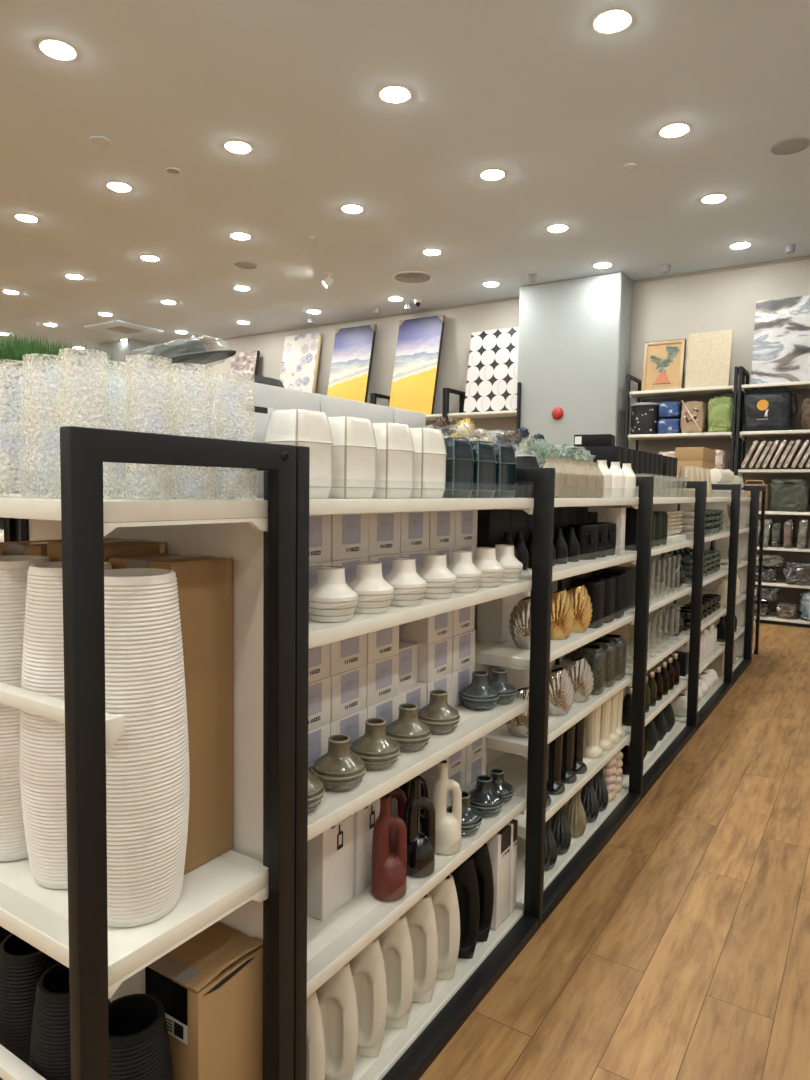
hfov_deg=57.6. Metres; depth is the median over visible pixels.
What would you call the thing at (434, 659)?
carton
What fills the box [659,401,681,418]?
bag
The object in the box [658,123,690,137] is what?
recessed light
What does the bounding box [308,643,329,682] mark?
carton
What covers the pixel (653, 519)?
glass vase
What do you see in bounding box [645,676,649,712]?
bottle
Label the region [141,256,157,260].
diffuser
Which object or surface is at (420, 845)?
vase
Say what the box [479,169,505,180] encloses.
recessed light
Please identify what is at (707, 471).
vase
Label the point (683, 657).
carton
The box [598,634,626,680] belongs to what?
vase
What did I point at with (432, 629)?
carton
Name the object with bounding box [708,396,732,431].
bag
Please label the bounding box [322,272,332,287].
spotlight
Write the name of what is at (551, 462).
vase
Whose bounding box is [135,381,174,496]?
vase
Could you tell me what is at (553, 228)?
diffuser
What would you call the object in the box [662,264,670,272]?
spotlight
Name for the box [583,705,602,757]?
vase
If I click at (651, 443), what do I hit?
display rack
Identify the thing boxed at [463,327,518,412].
canvas
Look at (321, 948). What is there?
bay
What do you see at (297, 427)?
vase
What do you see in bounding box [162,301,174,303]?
diffuser
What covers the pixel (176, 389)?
vase
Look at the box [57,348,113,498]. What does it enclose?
vase
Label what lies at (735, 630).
bottle
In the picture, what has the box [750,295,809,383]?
abstract canvas
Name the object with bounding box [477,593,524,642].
carton
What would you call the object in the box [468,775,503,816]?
vase
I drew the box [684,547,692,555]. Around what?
bottle
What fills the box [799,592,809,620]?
wrapped bundle
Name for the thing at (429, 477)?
vase
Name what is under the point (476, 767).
carton
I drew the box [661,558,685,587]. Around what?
round vase
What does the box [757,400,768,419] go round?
print
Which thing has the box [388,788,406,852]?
vase
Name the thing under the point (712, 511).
bowl
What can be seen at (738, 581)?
jar
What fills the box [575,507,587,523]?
carton
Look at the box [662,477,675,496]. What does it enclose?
carton
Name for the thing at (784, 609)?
wrapped bundle
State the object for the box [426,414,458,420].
shelf
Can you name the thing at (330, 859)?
carton
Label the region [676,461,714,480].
carton
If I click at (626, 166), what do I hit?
grille
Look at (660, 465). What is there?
box
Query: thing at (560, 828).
vase
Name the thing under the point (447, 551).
carton
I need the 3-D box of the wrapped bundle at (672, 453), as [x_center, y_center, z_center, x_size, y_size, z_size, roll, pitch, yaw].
[3.116,-0.943,8.680,0.257,0.229,0.317,3,5,33]
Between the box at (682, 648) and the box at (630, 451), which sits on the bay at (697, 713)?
the box at (682, 648)
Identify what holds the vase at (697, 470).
on the bay at (697, 713)
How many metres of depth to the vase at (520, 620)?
2.54 m
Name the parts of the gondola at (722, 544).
panel, frame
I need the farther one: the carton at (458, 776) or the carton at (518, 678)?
the carton at (518, 678)
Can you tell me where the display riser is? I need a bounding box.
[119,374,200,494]
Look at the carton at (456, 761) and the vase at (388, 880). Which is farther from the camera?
the carton at (456, 761)
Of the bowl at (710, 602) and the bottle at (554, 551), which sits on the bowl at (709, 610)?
the bowl at (710, 602)
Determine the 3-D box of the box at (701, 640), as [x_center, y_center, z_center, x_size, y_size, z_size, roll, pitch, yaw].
[1.885,0.728,4.859,0.130,0.150,0.110,3,5,33]
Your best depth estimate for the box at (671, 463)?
4.56 m
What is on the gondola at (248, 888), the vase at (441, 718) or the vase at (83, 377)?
the vase at (83, 377)
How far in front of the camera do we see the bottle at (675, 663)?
4.26 m
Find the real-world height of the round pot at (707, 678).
0.126 m
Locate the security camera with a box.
[414,299,421,306]
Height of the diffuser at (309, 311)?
0.019 m
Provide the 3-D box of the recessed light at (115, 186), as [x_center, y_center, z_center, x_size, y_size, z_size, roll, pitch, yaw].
[-2.530,-3.117,6.523,0.224,0.019,0.224,3,5,33]
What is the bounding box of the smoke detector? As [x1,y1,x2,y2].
[166,167,180,173]
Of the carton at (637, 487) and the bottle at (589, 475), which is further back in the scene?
the carton at (637, 487)
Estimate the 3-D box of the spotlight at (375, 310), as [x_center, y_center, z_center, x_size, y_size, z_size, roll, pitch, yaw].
[-0.423,-3.349,10.788,0.110,0.075,0.110,3,5,33]
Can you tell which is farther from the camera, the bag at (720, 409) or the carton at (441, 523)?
the bag at (720, 409)
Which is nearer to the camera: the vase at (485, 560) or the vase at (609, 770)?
the vase at (485, 560)
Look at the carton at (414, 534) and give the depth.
2.02 m
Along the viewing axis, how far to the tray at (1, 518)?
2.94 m
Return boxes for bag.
[631,401,658,434]
[658,419,681,433]
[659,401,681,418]
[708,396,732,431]
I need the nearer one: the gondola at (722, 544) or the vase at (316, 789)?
the vase at (316, 789)
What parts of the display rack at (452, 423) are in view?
frame, panel, frame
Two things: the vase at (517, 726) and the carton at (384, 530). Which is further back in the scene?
the vase at (517, 726)
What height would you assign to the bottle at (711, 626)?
0.060 m
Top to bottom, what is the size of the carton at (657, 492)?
0.120 m
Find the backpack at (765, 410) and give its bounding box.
[741,386,797,430]
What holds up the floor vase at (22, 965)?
on the gondola at (248, 888)
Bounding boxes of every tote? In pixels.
[680,400,705,432]
[769,478,809,511]
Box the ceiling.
[0,0,809,355]
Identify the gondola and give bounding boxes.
[0,426,295,1079]
[703,486,765,661]
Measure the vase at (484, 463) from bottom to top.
0.164 m
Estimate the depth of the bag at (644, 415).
8.70 m
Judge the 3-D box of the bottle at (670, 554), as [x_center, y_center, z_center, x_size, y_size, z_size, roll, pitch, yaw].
[1.686,0.133,4.691,0.109,0.235,0.109,-1,4,-25]
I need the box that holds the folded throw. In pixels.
[729,475,743,488]
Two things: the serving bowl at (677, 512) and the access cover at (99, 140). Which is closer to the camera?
the serving bowl at (677, 512)
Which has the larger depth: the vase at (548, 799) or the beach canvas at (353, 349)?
the beach canvas at (353, 349)
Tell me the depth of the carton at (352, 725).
1.82 m
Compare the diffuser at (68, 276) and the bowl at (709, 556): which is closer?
the bowl at (709, 556)
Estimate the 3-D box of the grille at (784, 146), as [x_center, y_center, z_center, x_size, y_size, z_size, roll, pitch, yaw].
[2.918,-2.984,5.582,0.232,0.003,0.232,3,5,33]
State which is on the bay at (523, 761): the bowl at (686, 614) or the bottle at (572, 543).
the bottle at (572, 543)
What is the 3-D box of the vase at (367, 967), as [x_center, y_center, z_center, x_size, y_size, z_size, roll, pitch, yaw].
[-0.095,1.099,1.774,0.108,0.294,0.060,1,4,9]
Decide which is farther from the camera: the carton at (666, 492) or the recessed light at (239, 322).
the recessed light at (239, 322)
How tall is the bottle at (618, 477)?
0.152 m
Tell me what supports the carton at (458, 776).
on the bay at (321, 948)
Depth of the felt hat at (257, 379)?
1.96 m
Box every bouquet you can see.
[432,417,474,439]
[469,428,492,441]
[491,428,522,452]
[513,426,543,454]
[524,438,561,467]
[559,444,587,460]
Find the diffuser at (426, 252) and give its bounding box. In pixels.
[424,250,439,254]
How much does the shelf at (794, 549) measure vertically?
0.034 m
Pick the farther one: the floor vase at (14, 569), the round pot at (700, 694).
the round pot at (700, 694)
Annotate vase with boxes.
[0,359,41,496]
[0,369,8,495]
[0,555,50,861]
[0,926,10,943]
[0,933,57,1079]
[18,370,62,495]
[19,561,111,888]
[21,354,72,497]
[29,962,109,1079]
[51,365,95,496]
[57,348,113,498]
[62,377,105,493]
[87,360,136,497]
[95,373,136,496]
[104,568,189,926]
[108,994,172,1079]
[123,355,176,499]
[129,368,176,497]
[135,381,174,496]
[167,363,216,498]
[171,375,214,497]
[211,370,257,498]
[264,409,332,497]
[306,991,324,1079]
[308,771,324,812]
[309,566,357,622]
[311,734,365,791]
[316,962,357,1079]
[328,416,376,497]
[347,561,393,613]
[349,937,386,1056]
[350,718,399,770]
[371,794,406,901]
[372,423,414,497]
[378,914,413,1028]
[384,557,426,605]
[386,703,430,751]
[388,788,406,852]
[399,775,427,832]
[403,776,435,877]
[404,893,437,1002]
[410,428,446,497]
[417,553,456,598]
[418,690,459,733]
[429,874,459,979]
[431,760,461,854]
[442,437,473,497]
[447,550,481,592]
[447,791,481,835]
[450,856,479,958]
[460,671,499,710]
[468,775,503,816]
[470,441,496,497]
[471,843,493,941]
[473,547,504,586]
[488,669,516,704]
[490,768,513,803]
[492,444,516,497]
[495,544,522,581]
[505,687,528,737]
[509,596,530,648]
[514,456,538,497]
[544,817,557,870]
[546,744,551,807]
[547,733,564,794]
[548,667,574,715]
[551,589,574,639]
[551,803,570,854]
[561,725,576,783]
[564,657,593,701]
[565,789,586,836]
[567,524,597,559]
[567,585,592,632]
[571,578,604,627]
[572,644,606,694]
[573,716,586,773]
[579,523,607,556]
[581,776,598,822]
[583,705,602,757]
[584,575,615,622]
[587,639,616,686]
[589,522,615,555]
[593,767,607,811]
[595,572,625,617]
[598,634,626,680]
[599,698,612,750]
[603,757,616,800]
[609,692,619,743]
[614,751,622,792]
[616,688,624,737]
[620,743,629,774]
[644,719,657,750]
[644,735,646,757]
[651,512,654,547]
[653,511,667,544]
[653,711,666,740]
[654,512,661,545]
[660,606,684,636]
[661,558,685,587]
[662,703,674,731]
[675,466,695,496]
[694,467,700,480]
[700,468,707,496]
[705,469,712,496]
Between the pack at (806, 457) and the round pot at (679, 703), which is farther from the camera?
the pack at (806, 457)
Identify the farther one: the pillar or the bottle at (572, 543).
the pillar
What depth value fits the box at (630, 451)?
3.79 m
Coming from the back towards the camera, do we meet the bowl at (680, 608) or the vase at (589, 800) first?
the bowl at (680, 608)
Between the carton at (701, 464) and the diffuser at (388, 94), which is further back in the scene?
the carton at (701, 464)
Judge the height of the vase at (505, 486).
0.164 m
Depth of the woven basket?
8.07 m
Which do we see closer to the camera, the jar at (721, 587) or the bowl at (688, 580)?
the bowl at (688, 580)
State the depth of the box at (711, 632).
5.12 m
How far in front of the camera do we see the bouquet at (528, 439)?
3.31 m
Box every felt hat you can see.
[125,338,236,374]
[237,374,284,387]
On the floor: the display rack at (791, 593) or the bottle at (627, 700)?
the display rack at (791, 593)
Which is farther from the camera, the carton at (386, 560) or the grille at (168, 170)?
the grille at (168, 170)
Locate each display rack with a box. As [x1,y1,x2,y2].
[370,393,389,406]
[373,388,461,434]
[445,382,520,442]
[624,366,744,475]
[734,366,809,627]
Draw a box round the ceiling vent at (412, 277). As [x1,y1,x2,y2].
[391,271,432,283]
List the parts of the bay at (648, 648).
panel, shelf, shelf, frame, shelf, shelf, shelf, shelf, rail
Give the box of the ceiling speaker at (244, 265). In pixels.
[234,262,256,268]
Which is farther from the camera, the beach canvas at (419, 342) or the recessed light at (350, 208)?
the beach canvas at (419, 342)
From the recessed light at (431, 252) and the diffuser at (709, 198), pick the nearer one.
the diffuser at (709, 198)
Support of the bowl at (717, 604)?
on the bay at (697, 713)
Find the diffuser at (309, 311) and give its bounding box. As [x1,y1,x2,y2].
[308,310,319,312]
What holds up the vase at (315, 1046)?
on the bay at (321, 948)
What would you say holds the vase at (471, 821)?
on the bay at (321, 948)
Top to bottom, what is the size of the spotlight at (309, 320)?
0.075 m
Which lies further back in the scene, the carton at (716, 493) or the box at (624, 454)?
the carton at (716, 493)
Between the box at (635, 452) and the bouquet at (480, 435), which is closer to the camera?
the bouquet at (480, 435)
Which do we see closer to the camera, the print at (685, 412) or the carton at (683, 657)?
the carton at (683, 657)
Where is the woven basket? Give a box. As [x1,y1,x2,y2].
[744,480,768,510]
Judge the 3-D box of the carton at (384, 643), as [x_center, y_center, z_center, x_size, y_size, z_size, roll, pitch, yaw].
[-0.117,0.252,1.962,0.151,0.111,0.143,3,5,33]
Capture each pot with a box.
[670,694,686,715]
[679,688,687,695]
[687,686,702,702]
[699,672,712,691]
[699,678,707,697]
[702,667,717,685]
[726,503,730,528]
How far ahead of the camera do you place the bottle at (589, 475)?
2.81 m
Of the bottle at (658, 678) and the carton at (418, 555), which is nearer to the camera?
the carton at (418, 555)
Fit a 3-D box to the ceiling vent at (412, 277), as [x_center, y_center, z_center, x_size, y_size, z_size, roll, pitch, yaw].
[0.091,-3.262,9.157,0.520,0.014,0.520,3,5,33]
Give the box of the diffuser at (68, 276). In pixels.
[66,275,81,278]
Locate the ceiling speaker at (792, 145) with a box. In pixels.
[770,138,809,154]
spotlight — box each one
[307,318,313,323]
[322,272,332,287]
[372,308,379,314]
[404,303,410,309]
[528,274,536,281]
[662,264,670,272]
[785,244,795,253]
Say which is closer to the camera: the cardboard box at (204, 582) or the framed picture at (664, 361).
the cardboard box at (204, 582)
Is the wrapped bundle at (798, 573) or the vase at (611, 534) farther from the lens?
the wrapped bundle at (798, 573)
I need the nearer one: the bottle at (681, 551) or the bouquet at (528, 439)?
the bouquet at (528, 439)
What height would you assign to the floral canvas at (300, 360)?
1.429 m
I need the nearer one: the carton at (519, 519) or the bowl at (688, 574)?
the carton at (519, 519)
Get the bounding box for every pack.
[741,441,760,468]
[749,440,767,468]
[755,441,773,468]
[757,519,760,545]
[762,440,780,468]
[763,518,774,546]
[769,440,788,468]
[771,522,783,546]
[776,441,794,468]
[783,439,802,468]
[783,519,795,547]
[791,440,809,468]
[797,518,807,547]
[798,446,809,468]
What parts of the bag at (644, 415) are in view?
lid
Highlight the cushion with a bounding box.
[801,398,809,429]
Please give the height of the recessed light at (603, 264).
0.019 m
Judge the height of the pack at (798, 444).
0.314 m
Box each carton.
[165,401,274,496]
[167,377,319,411]
[307,814,353,920]
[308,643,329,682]
[308,677,330,731]
[308,723,329,773]
[309,515,330,563]
[309,561,330,589]
[320,395,392,422]
[329,665,366,721]
[330,634,366,675]
[330,708,366,747]
[331,513,368,560]
[331,557,367,583]
[353,798,379,894]
[366,654,398,706]
[366,695,398,726]
[367,625,398,663]
[368,512,400,556]
[368,553,400,577]
[391,787,398,815]
[393,408,425,427]
[398,682,426,710]
[399,611,452,643]
[399,637,451,682]
[399,641,417,687]
[400,511,428,552]
[401,550,429,571]
[418,673,451,705]
[419,766,465,806]
[421,747,465,777]
[429,510,455,549]
[430,547,454,565]
[451,664,474,707]
[452,630,474,672]
[453,605,474,635]
[455,510,477,546]
[455,544,476,560]
[465,752,485,791]
[466,734,486,764]
[477,509,509,547]
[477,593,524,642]
[486,825,510,929]
[500,509,528,544]
[501,661,552,689]
[507,819,517,914]
[528,514,532,538]
[553,508,560,537]
[554,507,574,538]
[569,623,633,659]
[572,562,635,579]
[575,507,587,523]
[588,512,597,522]
[591,566,635,610]
[604,507,625,553]
[620,507,637,549]
[635,474,639,496]
[652,476,661,496]
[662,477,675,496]
[665,651,688,675]
[675,447,715,462]
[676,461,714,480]
[711,483,730,496]
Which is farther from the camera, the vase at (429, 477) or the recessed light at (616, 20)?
the recessed light at (616, 20)
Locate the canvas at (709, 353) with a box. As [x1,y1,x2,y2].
[685,330,732,387]
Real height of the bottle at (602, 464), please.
0.152 m
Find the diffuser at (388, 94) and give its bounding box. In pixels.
[381,87,408,101]
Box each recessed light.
[2,290,19,293]
[14,214,38,222]
[37,38,77,60]
[43,323,57,325]
[65,274,83,278]
[98,312,112,315]
[106,182,132,191]
[140,255,159,261]
[160,300,176,303]
[223,140,252,153]
[230,232,250,239]
[234,286,250,290]
[236,321,249,323]
[306,310,320,313]
[340,204,363,213]
[378,85,411,103]
[388,297,403,300]
[422,249,441,255]
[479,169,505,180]
[482,282,499,286]
[546,224,568,232]
[592,8,632,33]
[593,262,612,267]
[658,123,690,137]
[700,194,726,203]
[729,242,751,248]
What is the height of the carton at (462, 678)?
0.111 m
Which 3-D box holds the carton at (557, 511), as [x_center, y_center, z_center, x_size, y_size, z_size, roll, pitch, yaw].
[0.519,-0.029,3.000,0.180,0.205,0.162,3,5,33]
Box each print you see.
[331,815,351,850]
[365,798,379,828]
[497,825,510,854]
[509,819,517,843]
[631,409,655,431]
[683,408,698,422]
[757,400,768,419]
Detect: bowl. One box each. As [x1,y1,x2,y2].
[655,510,682,514]
[666,511,675,514]
[671,529,681,534]
[676,610,690,621]
[677,531,693,538]
[677,558,692,565]
[678,607,690,610]
[680,518,693,524]
[680,525,693,531]
[681,511,693,518]
[682,565,691,571]
[683,604,703,611]
[683,620,689,630]
[684,577,691,583]
[686,571,691,576]
[688,601,708,610]
[702,594,720,602]
[702,596,716,604]
[702,599,712,608]
[702,611,707,618]
[704,550,720,556]
[704,551,716,557]
[704,553,711,559]
[705,608,712,616]
[706,509,722,515]
[706,510,714,516]
[709,605,716,612]
[714,602,720,610]
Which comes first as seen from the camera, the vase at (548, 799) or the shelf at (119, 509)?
the shelf at (119, 509)
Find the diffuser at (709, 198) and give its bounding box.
[703,195,724,202]
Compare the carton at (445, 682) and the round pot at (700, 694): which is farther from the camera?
the round pot at (700, 694)
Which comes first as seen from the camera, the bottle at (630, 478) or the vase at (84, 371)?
the vase at (84, 371)
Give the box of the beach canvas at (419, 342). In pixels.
[389,314,445,414]
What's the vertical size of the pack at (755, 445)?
0.313 m
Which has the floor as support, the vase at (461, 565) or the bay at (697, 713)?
the bay at (697, 713)
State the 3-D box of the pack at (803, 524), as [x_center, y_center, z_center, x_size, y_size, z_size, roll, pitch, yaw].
[4.281,-0.075,7.936,0.101,0.320,0.290,3,4,27]
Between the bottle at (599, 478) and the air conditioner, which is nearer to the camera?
the bottle at (599, 478)
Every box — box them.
[0,539,61,555]
[47,538,166,561]
[108,553,233,874]
[145,921,262,1079]
[515,450,531,455]
[574,434,614,446]
[574,446,621,468]
[621,447,627,468]
[627,449,632,469]
[633,450,638,473]
[638,451,643,474]
[643,452,648,474]
[649,453,653,475]
[653,453,658,475]
[658,454,662,475]
[660,456,669,476]
[669,457,673,476]
[670,458,677,477]
[675,644,688,651]
[699,639,702,663]
[701,633,710,657]
[701,636,706,660]
[706,627,716,650]
[707,653,724,677]
[708,630,713,653]
[733,641,736,663]
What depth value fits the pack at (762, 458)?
7.99 m
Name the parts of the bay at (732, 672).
panel, shelf, shelf, shelf, shelf, shelf, rail, shelf, frame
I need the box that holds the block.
[667,534,685,542]
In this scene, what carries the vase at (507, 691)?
on the bay at (321, 948)
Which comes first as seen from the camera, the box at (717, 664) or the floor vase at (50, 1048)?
the floor vase at (50, 1048)
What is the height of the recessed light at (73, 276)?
0.019 m
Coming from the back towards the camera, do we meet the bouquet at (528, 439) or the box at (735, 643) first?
the box at (735, 643)
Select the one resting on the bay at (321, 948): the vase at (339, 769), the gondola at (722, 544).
the vase at (339, 769)
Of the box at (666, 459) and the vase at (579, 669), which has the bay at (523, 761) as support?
the vase at (579, 669)
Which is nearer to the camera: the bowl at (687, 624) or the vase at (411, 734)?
the vase at (411, 734)
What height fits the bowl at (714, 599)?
0.058 m
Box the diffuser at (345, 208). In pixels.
[342,205,361,212]
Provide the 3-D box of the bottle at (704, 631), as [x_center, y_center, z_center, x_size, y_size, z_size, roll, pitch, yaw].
[2.043,0.613,5.037,0.050,0.060,0.050,3,5,33]
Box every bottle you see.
[502,532,517,559]
[513,531,528,569]
[526,530,532,567]
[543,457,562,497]
[553,528,567,563]
[553,544,555,565]
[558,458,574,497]
[565,527,579,561]
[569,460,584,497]
[580,461,594,497]
[589,462,603,497]
[597,460,611,497]
[609,462,624,497]
[621,463,635,497]
[622,686,631,725]
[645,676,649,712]
[647,670,656,706]
[654,552,670,581]
[654,665,662,700]
[660,661,668,694]
[666,657,674,689]
[667,551,675,559]
[671,652,679,684]
[673,549,682,557]
[678,548,686,556]
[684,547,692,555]
[701,628,707,634]
[707,623,713,628]
[709,540,720,570]
[716,615,725,641]
[734,615,736,631]
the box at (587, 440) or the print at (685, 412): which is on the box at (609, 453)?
the box at (587, 440)
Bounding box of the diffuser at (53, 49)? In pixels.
[41,41,74,58]
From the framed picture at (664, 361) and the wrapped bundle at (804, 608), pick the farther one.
the framed picture at (664, 361)
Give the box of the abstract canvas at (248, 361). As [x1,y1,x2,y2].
[229,350,259,378]
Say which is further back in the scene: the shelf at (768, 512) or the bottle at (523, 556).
the shelf at (768, 512)
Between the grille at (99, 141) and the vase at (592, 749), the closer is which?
the vase at (592, 749)
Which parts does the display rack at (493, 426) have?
frame, panel, frame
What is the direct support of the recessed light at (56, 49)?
in the ceiling
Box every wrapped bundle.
[659,451,674,457]
[715,450,727,468]
[754,601,771,615]
[755,585,781,601]
[756,554,784,566]
[756,566,778,581]
[776,601,798,618]
[783,561,809,585]
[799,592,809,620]
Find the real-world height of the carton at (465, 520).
0.111 m
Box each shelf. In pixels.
[0,493,267,522]
[0,529,3,541]
[0,850,268,985]
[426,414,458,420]
[448,410,516,418]
[628,432,735,439]
[629,385,737,398]
[738,469,809,472]
[740,430,809,436]
[742,381,809,391]
[754,612,809,623]
[755,579,809,588]
[757,544,809,551]
[759,510,809,514]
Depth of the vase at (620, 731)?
3.34 m
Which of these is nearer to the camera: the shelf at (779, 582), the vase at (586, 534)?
the vase at (586, 534)
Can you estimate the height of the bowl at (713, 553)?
0.042 m
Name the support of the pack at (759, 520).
on the display rack at (791, 593)
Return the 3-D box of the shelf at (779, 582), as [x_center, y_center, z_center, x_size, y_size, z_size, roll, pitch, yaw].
[4.275,0.483,8.122,1.150,0.034,0.460,3,5,33]
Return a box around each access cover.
[90,136,110,145]
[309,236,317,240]
[623,163,635,169]
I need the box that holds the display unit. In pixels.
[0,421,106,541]
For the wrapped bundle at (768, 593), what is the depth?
8.04 m
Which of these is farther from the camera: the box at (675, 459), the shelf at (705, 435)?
the shelf at (705, 435)
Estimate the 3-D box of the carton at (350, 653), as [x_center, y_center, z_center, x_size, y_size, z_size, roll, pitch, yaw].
[-0.197,0.259,1.840,0.151,0.111,0.143,3,5,33]
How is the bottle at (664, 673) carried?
on the bay at (648, 648)
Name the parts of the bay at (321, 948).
frame, shelf, shelf, shelf, shelf, shelf, rail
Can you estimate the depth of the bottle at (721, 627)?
5.52 m
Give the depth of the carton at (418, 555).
2.04 m
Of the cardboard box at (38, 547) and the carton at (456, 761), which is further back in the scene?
the carton at (456, 761)
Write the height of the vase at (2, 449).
0.215 m
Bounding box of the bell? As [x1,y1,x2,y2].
[552,407,562,419]
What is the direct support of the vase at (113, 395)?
on the gondola at (248, 888)
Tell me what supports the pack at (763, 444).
on the display rack at (791, 593)
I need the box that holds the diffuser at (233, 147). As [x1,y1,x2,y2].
[226,142,249,152]
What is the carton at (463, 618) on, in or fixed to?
on the carton at (463, 645)
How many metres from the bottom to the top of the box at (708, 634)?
0.150 m
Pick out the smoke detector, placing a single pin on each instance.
(172, 170)
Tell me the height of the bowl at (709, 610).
0.058 m
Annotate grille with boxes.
[92,138,109,144]
[106,326,141,333]
[167,169,179,172]
[236,263,255,267]
[625,165,634,168]
[773,140,806,152]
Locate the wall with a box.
[0,259,809,613]
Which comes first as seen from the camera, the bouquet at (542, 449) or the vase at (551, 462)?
the vase at (551, 462)
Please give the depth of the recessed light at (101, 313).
11.33 m
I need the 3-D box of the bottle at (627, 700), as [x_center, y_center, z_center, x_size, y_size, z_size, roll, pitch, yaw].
[1.069,0.792,3.519,0.062,0.182,0.062,3,5,33]
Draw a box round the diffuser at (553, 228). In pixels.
[548,225,566,231]
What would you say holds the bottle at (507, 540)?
on the bay at (523, 761)
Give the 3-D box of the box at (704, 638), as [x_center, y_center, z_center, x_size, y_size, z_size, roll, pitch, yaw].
[1.951,0.722,4.960,0.130,0.150,0.110,3,5,33]
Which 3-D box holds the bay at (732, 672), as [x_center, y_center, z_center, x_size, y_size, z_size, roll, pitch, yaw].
[2.292,0.295,5.974,0.870,1.485,0.953,3,5,33]
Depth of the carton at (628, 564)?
3.62 m
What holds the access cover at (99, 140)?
attached to the ceiling
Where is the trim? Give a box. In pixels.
[202,256,809,342]
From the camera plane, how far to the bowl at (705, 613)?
4.83 m
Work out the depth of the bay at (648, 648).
3.53 m
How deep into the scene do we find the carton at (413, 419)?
2.03 m
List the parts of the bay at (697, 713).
panel, frame, shelf, shelf, shelf, shelf, shelf, shelf, rail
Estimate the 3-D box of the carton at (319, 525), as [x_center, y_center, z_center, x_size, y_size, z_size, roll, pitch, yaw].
[-0.273,-0.006,1.697,0.151,0.111,0.143,3,5,32]
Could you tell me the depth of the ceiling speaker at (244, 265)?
8.77 m
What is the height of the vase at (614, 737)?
0.230 m
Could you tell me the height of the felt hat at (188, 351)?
0.102 m
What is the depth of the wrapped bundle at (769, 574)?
8.05 m
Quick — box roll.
[710,468,733,483]
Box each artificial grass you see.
[0,329,119,428]
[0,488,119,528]
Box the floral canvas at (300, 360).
[280,332,321,392]
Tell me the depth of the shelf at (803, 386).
8.00 m
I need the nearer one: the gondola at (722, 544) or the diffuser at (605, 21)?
the diffuser at (605, 21)
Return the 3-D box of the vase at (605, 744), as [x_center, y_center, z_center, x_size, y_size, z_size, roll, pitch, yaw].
[0.857,0.787,3.191,0.090,0.230,0.090,-3,5,-41]
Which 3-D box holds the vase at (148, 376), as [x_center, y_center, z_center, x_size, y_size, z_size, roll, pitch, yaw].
[-0.430,-0.179,1.256,0.078,0.215,0.078,1,4,1]
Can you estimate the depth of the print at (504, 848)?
2.32 m
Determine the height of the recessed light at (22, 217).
0.019 m
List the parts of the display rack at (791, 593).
frame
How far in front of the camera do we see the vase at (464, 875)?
2.13 m
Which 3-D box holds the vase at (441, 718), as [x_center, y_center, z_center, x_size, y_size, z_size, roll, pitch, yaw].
[0.093,0.475,2.048,0.122,0.107,0.122,0,4,-12]
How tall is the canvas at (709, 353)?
0.655 m
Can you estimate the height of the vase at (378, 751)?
0.107 m
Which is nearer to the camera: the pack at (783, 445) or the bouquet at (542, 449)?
the bouquet at (542, 449)
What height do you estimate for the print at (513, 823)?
0.079 m
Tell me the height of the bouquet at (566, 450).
0.156 m
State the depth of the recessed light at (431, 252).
8.15 m
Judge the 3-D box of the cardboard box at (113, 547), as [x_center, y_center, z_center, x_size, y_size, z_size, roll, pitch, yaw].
[-0.590,0.290,1.470,0.170,0.576,0.152,3,5,33]
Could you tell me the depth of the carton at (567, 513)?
3.07 m
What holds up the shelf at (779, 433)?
attached to the display rack at (791, 593)
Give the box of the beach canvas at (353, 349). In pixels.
[327,324,376,402]
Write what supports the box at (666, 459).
on the carton at (666, 492)
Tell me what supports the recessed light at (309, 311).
in the ceiling
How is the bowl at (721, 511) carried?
on the bowl
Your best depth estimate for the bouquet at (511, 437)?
3.09 m
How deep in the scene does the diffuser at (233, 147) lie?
5.70 m
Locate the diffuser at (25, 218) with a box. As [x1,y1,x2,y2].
[16,215,36,221]
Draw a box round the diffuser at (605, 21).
[595,11,629,31]
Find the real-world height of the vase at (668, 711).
0.200 m
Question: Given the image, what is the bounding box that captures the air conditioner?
[84,320,163,336]
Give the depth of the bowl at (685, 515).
4.40 m
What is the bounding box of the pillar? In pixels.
[518,272,632,447]
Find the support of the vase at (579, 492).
on the bay at (523, 761)
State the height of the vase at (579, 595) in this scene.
0.185 m
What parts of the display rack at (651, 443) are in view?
frame, panel, frame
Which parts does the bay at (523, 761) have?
panel, frame, shelf, shelf, shelf, shelf, shelf, shelf, rail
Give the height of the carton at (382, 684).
0.111 m
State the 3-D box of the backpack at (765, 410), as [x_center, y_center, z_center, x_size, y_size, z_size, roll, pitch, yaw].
[3.978,-1.425,8.041,0.565,0.472,0.221,3,5,33]
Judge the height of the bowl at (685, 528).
0.042 m
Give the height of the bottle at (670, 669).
0.182 m
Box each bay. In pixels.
[26,446,538,1079]
[474,468,639,926]
[555,476,695,800]
[631,481,731,730]
[674,484,758,686]
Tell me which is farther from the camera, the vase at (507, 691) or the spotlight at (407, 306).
the spotlight at (407, 306)
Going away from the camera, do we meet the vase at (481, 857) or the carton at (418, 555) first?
the carton at (418, 555)
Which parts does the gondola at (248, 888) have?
frame, retaining rail, retaining rail, rail plate, panel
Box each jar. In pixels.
[716,578,727,605]
[736,573,739,598]
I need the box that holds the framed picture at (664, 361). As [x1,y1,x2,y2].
[641,339,686,390]
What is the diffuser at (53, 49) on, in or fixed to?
attached to the recessed light at (56, 49)
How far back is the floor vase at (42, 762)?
1.22 m
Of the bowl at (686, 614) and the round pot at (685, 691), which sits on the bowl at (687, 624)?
the bowl at (686, 614)
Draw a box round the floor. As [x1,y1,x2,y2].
[418,619,809,1079]
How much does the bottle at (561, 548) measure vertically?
0.132 m
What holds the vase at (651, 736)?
on the bay at (648, 648)

